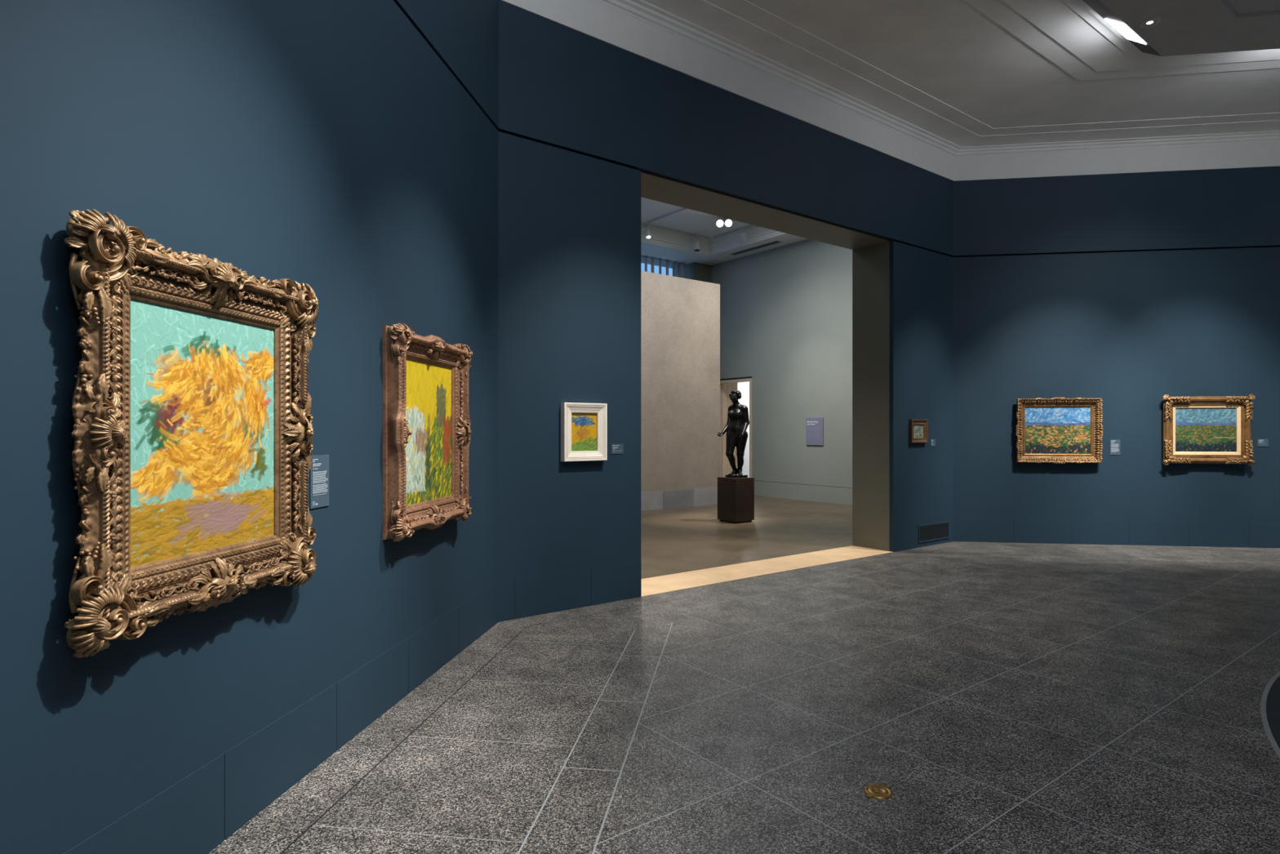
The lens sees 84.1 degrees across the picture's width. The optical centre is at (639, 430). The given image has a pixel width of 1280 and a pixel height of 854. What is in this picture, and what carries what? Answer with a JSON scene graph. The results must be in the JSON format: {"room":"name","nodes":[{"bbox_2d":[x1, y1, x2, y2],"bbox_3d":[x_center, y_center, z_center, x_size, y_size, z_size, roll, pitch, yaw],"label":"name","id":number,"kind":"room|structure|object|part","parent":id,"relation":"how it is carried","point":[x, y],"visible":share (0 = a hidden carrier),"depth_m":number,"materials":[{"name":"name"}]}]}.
{"room":"museum","nodes":[
{"label":"museum","id":0,"kind":"room"},
{"bbox_2d":[0,0,498,853],"bbox_3d":[-1.756,-1.015,2.431,0.125,5.270,7.250,0,0,8],"label":"wall","id":1,"kind":"structure","parent":0,"point":[348,150],"depth_m":2.88,"materials":[{"name":"blue paint"}]},
{"bbox_2d":[63,208,319,657],"bbox_3d":[-1.593,0.007,2.680,0.144,1.364,1.212,0,0,8],"label":"framed painting","id":2,"kind":"object","parent":1,"relation":"attached to","point":[193,433],"visible":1,"depth_m":2.52,"materials":[{"name":"paint"}]},
{"bbox_2d":[63,581,498,853],"bbox_3d":[-1.698,1.448,2.425,0.004,0.345,7.241,0,0,8],"label":"baseboard","id":3,"kind":"structure","parent":1,"relation":"attached to","point":[198,812],"depth_m":3.17,"materials":[{"name":"blue paint"}]},
{"bbox_2d":[309,454,328,508],"bbox_3d":[-1.553,0.245,3.443,0.008,0.252,0.154,0,0,8],"label":"wall label","id":4,"kind":"object","parent":1,"relation":"attached to","point":[319,470],"visible":0.99,"depth_m":3.44,"materials":[{"name":"grey plastic"}]},
{"bbox_2d":[382,322,472,541],"bbox_3d":[-1.328,0.009,4.580,0.141,1.267,1.106,0,0,8],"label":"framed painting","id":5,"kind":"object","parent":1,"relation":"attached to","point":[426,421],"visible":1,"depth_m":4.46,"materials":[{"name":"paint"}]},
{"bbox_2d":[500,0,1279,181],"bbox_3d":[6.969,-3.835,1.219,17.543,0.370,17.543,0,0,-37],"label":"trim","id":6,"kind":"structure","parent":1,"relation":"attached to","point":[600,20],"depth_m":8.98,"materials":[{"name":"paint"}]},
{"bbox_2d":[640,256,711,282],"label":"wall","id":7,"kind":"structure","parent":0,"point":[694,270],"depth_m":18.82,"materials":[{"name":"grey paint"}]},
{"bbox_2d":[640,259,679,277],"bbox_3d":[-2.891,-3.230,16.143,9.920,2.500,0.083,0,0,-37],"label":"window","id":8,"kind":"structure","parent":7,"relation":"attached to","point":[671,268],"depth_m":18.70,"materials":[{"name":"glass"}]},
{"bbox_2d":[643,255,685,278],"bbox_3d":[0.166,-3.235,18.053,2.700,2.470,0.061,0,0,-37],"label":"vertical blind","id":9,"kind":"object","parent":7,"relation":"attached to","point":[682,264],"visible":0.18,"depth_m":18.45,"materials":[{"name":"fabric"}]},
{"bbox_2d":[640,271,719,511],"bbox_3d":[-1.272,-0.810,13.576,7.407,4.860,0.309,0,0,-37],"label":"wall","id":10,"kind":"structure","parent":0,"point":[680,317],"depth_m":14.99,"materials":[{"name":"beige paint"}]},
{"bbox_2d":[496,0,953,581],"bbox_3d":[1.675,-1.015,8.222,7.250,5.270,0.065,0,0,-37],"label":"wall","id":11,"kind":"structure","parent":0,"point":[581,116],"depth_m":6.75,"materials":[{"name":"blue paint"}]},
{"bbox_2d":[560,402,607,461],"bbox_3d":[-0.508,0.011,6.495,0.464,0.530,0.066,0,0,-37],"label":"framed painting","id":12,"kind":"object","parent":11,"relation":"attached to","point":[584,426],"visible":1,"depth_m":6.49,"materials":[{"name":"paint"}]},
{"bbox_2d":[611,444,623,453],"bbox_3d":[-0.216,0.172,6.753,0.140,0.097,0.007,0,0,-37],"label":"wall label","id":13,"kind":"object","parent":11,"relation":"attached to","point":[615,448],"visible":1,"depth_m":6.75,"materials":[{"name":"plastic"}]},
{"bbox_2d":[498,517,953,622],"bbox_3d":[1.692,1.448,8.199,7.250,0.345,0.004,0,0,-37],"label":"baseboard","id":14,"kind":"structure","parent":11,"relation":"attached to","point":[521,597],"depth_m":6.49,"materials":[{"name":"blue paint"}]},
{"bbox_2d":[641,545,892,596],"bbox_3d":[1.501,1.643,8.462,4.227,0.053,0.648,0,0,-37],"label":"threshold","id":15,"kind":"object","parent":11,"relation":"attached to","point":[682,580],"depth_m":8.23,"materials":[{"name":"wood"}]},
{"bbox_2d":[640,172,951,551],"bbox_3d":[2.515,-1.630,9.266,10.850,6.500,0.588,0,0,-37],"label":"door frame","id":16,"kind":"structure","parent":11,"relation":"in","point":[870,254],"depth_m":9.66,"materials":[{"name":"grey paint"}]},
{"bbox_2d":[908,419,928,443],"bbox_3d":[3.847,0.006,9.798,0.398,0.324,0.050,0,0,-37],"label":"framed painting","id":17,"kind":"object","parent":11,"relation":"attached to","point":[917,428],"visible":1,"depth_m":9.78,"materials":[{"name":"paint"}]},
{"bbox_2d":[930,439,935,446],"bbox_3d":[4.149,0.168,10.053,0.124,0.104,0.008,0,0,-37],"label":"wall label","id":18,"kind":"object","parent":11,"relation":"attached to","point":[932,441],"visible":1,"depth_m":10.05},
{"bbox_2d":[918,520,949,542],"bbox_3d":[4.172,1.433,10.068,0.790,0.250,0.012,0,0,-37],"label":"air vent","id":19,"kind":"object","parent":11,"relation":"in","point":[936,531],"visible":1,"depth_m":10.06,"materials":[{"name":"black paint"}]},
{"bbox_2d":[640,196,808,265],"bbox_3d":[-0.138,-4.610,12.776,10.850,0.340,8.212,0,0,-37],"label":"ceiling","id":20,"kind":"structure","parent":0,"point":[664,243],"depth_m":16.92,"materials":[{"name":"white paint"}]},
{"bbox_2d":[647,207,686,222],"bbox_3d":[1.817,-4.764,14.061,0.041,0.032,5.440,0,0,-37],"label":"track","id":21,"kind":"object","parent":20,"relation":"attached to","point":[683,208],"visible":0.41,"depth_m":15.67,"materials":[{"name":"grey metal"}]},
{"bbox_2d":[640,222,710,238],"bbox_3d":[-0.310,-4.764,15.988,5.090,0.032,0.041,0,0,-37],"label":"track","id":22,"kind":"object","parent":20,"relation":"attached to","point":[644,223],"visible":0.41,"depth_m":16.84,"materials":[{"name":"grey metal"}]},
{"bbox_2d":[644,224,651,238],"bbox_3d":[0.189,-4.582,16.321,0.151,0.327,0.185,0,0,-37],"label":"track spotlight","id":23,"kind":"object","parent":22,"relation":"attached to","point":[647,230],"visible":1,"depth_m":16.29,"materials":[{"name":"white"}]},
{"bbox_2d":[693,235,700,251],"bbox_3d":[1.383,-4.557,17.251,0.186,0.378,0.197,0,0,-37],"label":"track spotlight","id":24,"kind":"object","parent":22,"relation":"attached to","point":[696,242],"visible":1,"depth_m":17.19,"materials":[{"name":"grey metal"}]},
{"bbox_2d":[715,217,733,227],"bbox_3d":[1.879,-4.657,15.838,0.389,0.246,0.219,0,0,7],"label":"track spotlight","id":25,"kind":"object","parent":20,"relation":"attached to","point":[719,222],"visible":0.95,"depth_m":15.79,"materials":[{"name":"white metal"}]},
{"bbox_2d":[712,224,752,237],"bbox_3d":[3.444,-4.764,15.292,0.044,0.032,5.440,0,0,-37],"label":"track","id":26,"kind":"object","parent":20,"relation":"attached to","point":[748,225],"visible":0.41,"depth_m":16.92,"materials":[{"name":"grey metal"}]},
{"bbox_2d":[739,227,746,242],"bbox_3d":[2.442,-4.581,16.676,0.202,0.331,0.175,0,0,-37],"label":"track spotlight","id":27,"kind":"object","parent":26,"relation":"attached to","point":[743,234],"visible":1,"depth_m":16.63,"materials":[{"name":"grey metal"}]},
{"bbox_2d":[728,240,782,255],"bbox_3d":[2.791,-4.437,17.242,0.220,0.006,1.600,0,0,-37],"label":"ceiling vent","id":28,"kind":"object","parent":20,"relation":"in","point":[776,242],"visible":1,"depth_m":17.20,"materials":[{"name":"black metal"}]},
{"bbox_2d":[737,382,749,476],"bbox_3d":[2.705,-0.030,20.374,2.550,3.300,5.800,0,0,-37],"label":"wall","id":29,"kind":"structure","parent":0,"point":[744,387],"depth_m":21.61,"materials":[{"name":"white paint"}]},
{"bbox_2d":[208,541,1279,853],"bbox_3d":[6.969,1.620,1.219,17.543,0.001,17.543,0,0,-37],"label":"floor","id":30,"kind":"structure","parent":0,"point":[1007,698],"depth_m":3.96,"materials":[{"name":"stone"}]},
{"bbox_2d":[863,784,893,799],"bbox_3d":[1.069,1.616,3.185,0.128,0.008,0.124,0,0,7],"label":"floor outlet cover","id":31,"kind":"object","parent":30,"relation":"on","point":[877,791],"visible":1,"depth_m":3.18,"materials":[{"name":"gold metal"}]},
{"bbox_3d":[1.069,1.615,3.185,0.088,0.004,0.088,0,0,-37],"label":"lid","id":32,"kind":"part","parent":31,"relation":"part of","materials":[{"name":"gold metal"}]},
{"bbox_2d":[1260,671,1279,759],"bbox_3d":[6.969,1.617,1.219,8.890,0.007,8.890,0,0,-37],"label":"trim","id":33,"kind":"structure","parent":30,"relation":"on","point":[1263,703],"depth_m":4.03,"materials":[{"name":"metal"}]},
{"bbox_2d":[1266,675,1279,748],"bbox_3d":[6.969,1.617,1.219,8.840,0.006,8.840,0,0,-37],"label":"carpet","id":34,"kind":"object","parent":30,"relation":"on","point":[1273,703],"visible":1,"depth_m":4.11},
{"bbox_2d":[640,495,852,578],"bbox_3d":[0.590,1.645,15.295,15.050,0.050,11.352,0,0,-37],"label":"floor","id":35,"kind":"structure","parent":0,"point":[673,540],"depth_m":11.02,"materials":[{"name":"concrete"}]},
{"bbox_2d":[717,476,754,523],"bbox_3d":[1.710,1.225,12.670,0.464,0.790,0.464,0,0,-37],"label":"plinth","id":36,"kind":"object","parent":35,"relation":"on","point":[735,495],"visible":0.93,"depth_m":12.50,"materials":[{"name":"brown wood"}]},
{"bbox_2d":[716,389,749,477],"bbox_3d":[1.681,0.045,12.636,0.463,1.561,0.463,0,0,40],"label":"statue","id":37,"kind":"object","parent":36,"relation":"on","point":[738,420],"visible":1,"depth_m":12.59,"materials":[{"name":"brown metal"}]},
{"bbox_2d":[711,239,852,505],"bbox_3d":[4.086,-1.630,16.308,0.150,6.500,8.752,0,0,-37],"label":"wall","id":38,"kind":"structure","parent":0,"point":[786,311],"depth_m":16.78,"materials":[{"name":"paint"}]},
{"bbox_2d":[720,376,751,477],"bbox_3d":[2.695,0.020,18.587,0.749,3.200,1.300,0,0,-37],"label":"door","id":39,"kind":"structure","parent":38,"relation":"in","point":[726,385],"depth_m":18.93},
{"bbox_2d":[805,417,823,445],"bbox_3d":[4.006,0.013,16.268,0.027,0.635,0.485,0,0,-37],"label":"sign","id":40,"kind":"object","parent":38,"relation":"attached to","point":[814,425],"visible":1,"depth_m":16.25,"materials":[{"name":"plastic"}]},
{"bbox_2d":[602,0,1279,155],"bbox_3d":[6.969,-4.053,1.219,17.503,0.087,17.503,0,0,-37],"label":"ceiling","id":41,"kind":"structure","parent":0,"point":[955,77],"depth_m":8.04,"materials":[{"name":"paint"}]},
{"bbox_2d":[1082,0,1279,56],"bbox_3d":[6.970,-3.934,1.219,12.044,0.162,12.044,0,0,-37],"label":"ceiling recess","id":42,"kind":"object","parent":41,"relation":"in","point":[1150,22],"depth_m":6.75,"materials":[{"name":"paint"}]},
{"bbox_3d":[4.788,-3.932,6.998,0.590,0.130,0.167,0,0,-37],"label":"light panel","id":43,"kind":"part","parent":42,"relation":"part of","materials":[{"name":"white plastic"}]},
{"bbox_3d":[6.969,-3.938,1.219,12.043,0.155,12.043,0,0,-37],"label":"ceiling canopy","id":44,"kind":"part","parent":42,"relation":"part of","materials":[{"name":"white paint"}]},
{"bbox_2d":[951,166,1279,523],"bbox_3d":[8.182,-1.015,9.945,7.250,5.270,0.125,0,0,8],"label":"wall","id":45,"kind":"structure","parent":0,"point":[1128,291],"depth_m":10.08,"materials":[{"name":"blue paint"}]},
{"bbox_2d":[1015,396,1103,463],"bbox_3d":[5.976,-0.004,10.145,1.162,0.952,0.113,0,0,8],"label":"framed painting","id":46,"kind":"object","parent":45,"relation":"attached to","point":[1055,430],"visible":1,"depth_m":10.15,"materials":[{"name":"paint"}]},
{"bbox_2d":[1109,439,1119,454],"bbox_3d":[6.748,0.234,10.082,0.135,0.220,0.007,0,0,8],"label":"wall label","id":47,"kind":"object","parent":45,"relation":"attached to","point":[1114,444],"visible":1,"depth_m":10.08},
{"bbox_2d":[953,517,1279,547],"bbox_3d":[8.174,1.448,9.886,7.250,0.345,0.004,0,0,8],"label":"baseboard","id":48,"kind":"structure","parent":45,"relation":"attached to","point":[1202,534],"depth_m":10.07,"materials":[{"name":"blue paint"}]},
{"bbox_2d":[1162,393,1255,466],"bbox_3d":[7.882,-0.012,9.860,1.162,0.990,0.134,0,0,8],"label":"framed painting","id":49,"kind":"object","parent":45,"relation":"attached to","point":[1199,429],"visible":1,"depth_m":9.88,"materials":[{"name":"paint"}]},
{"bbox_2d":[1257,439,1268,446],"bbox_3d":[8.619,0.166,9.822,0.135,0.105,0.007,0,0,8],"label":"wall label","id":50,"kind":"object","parent":45,"relation":"attached to","point":[1260,442],"visible":1,"depth_m":9.82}
]}

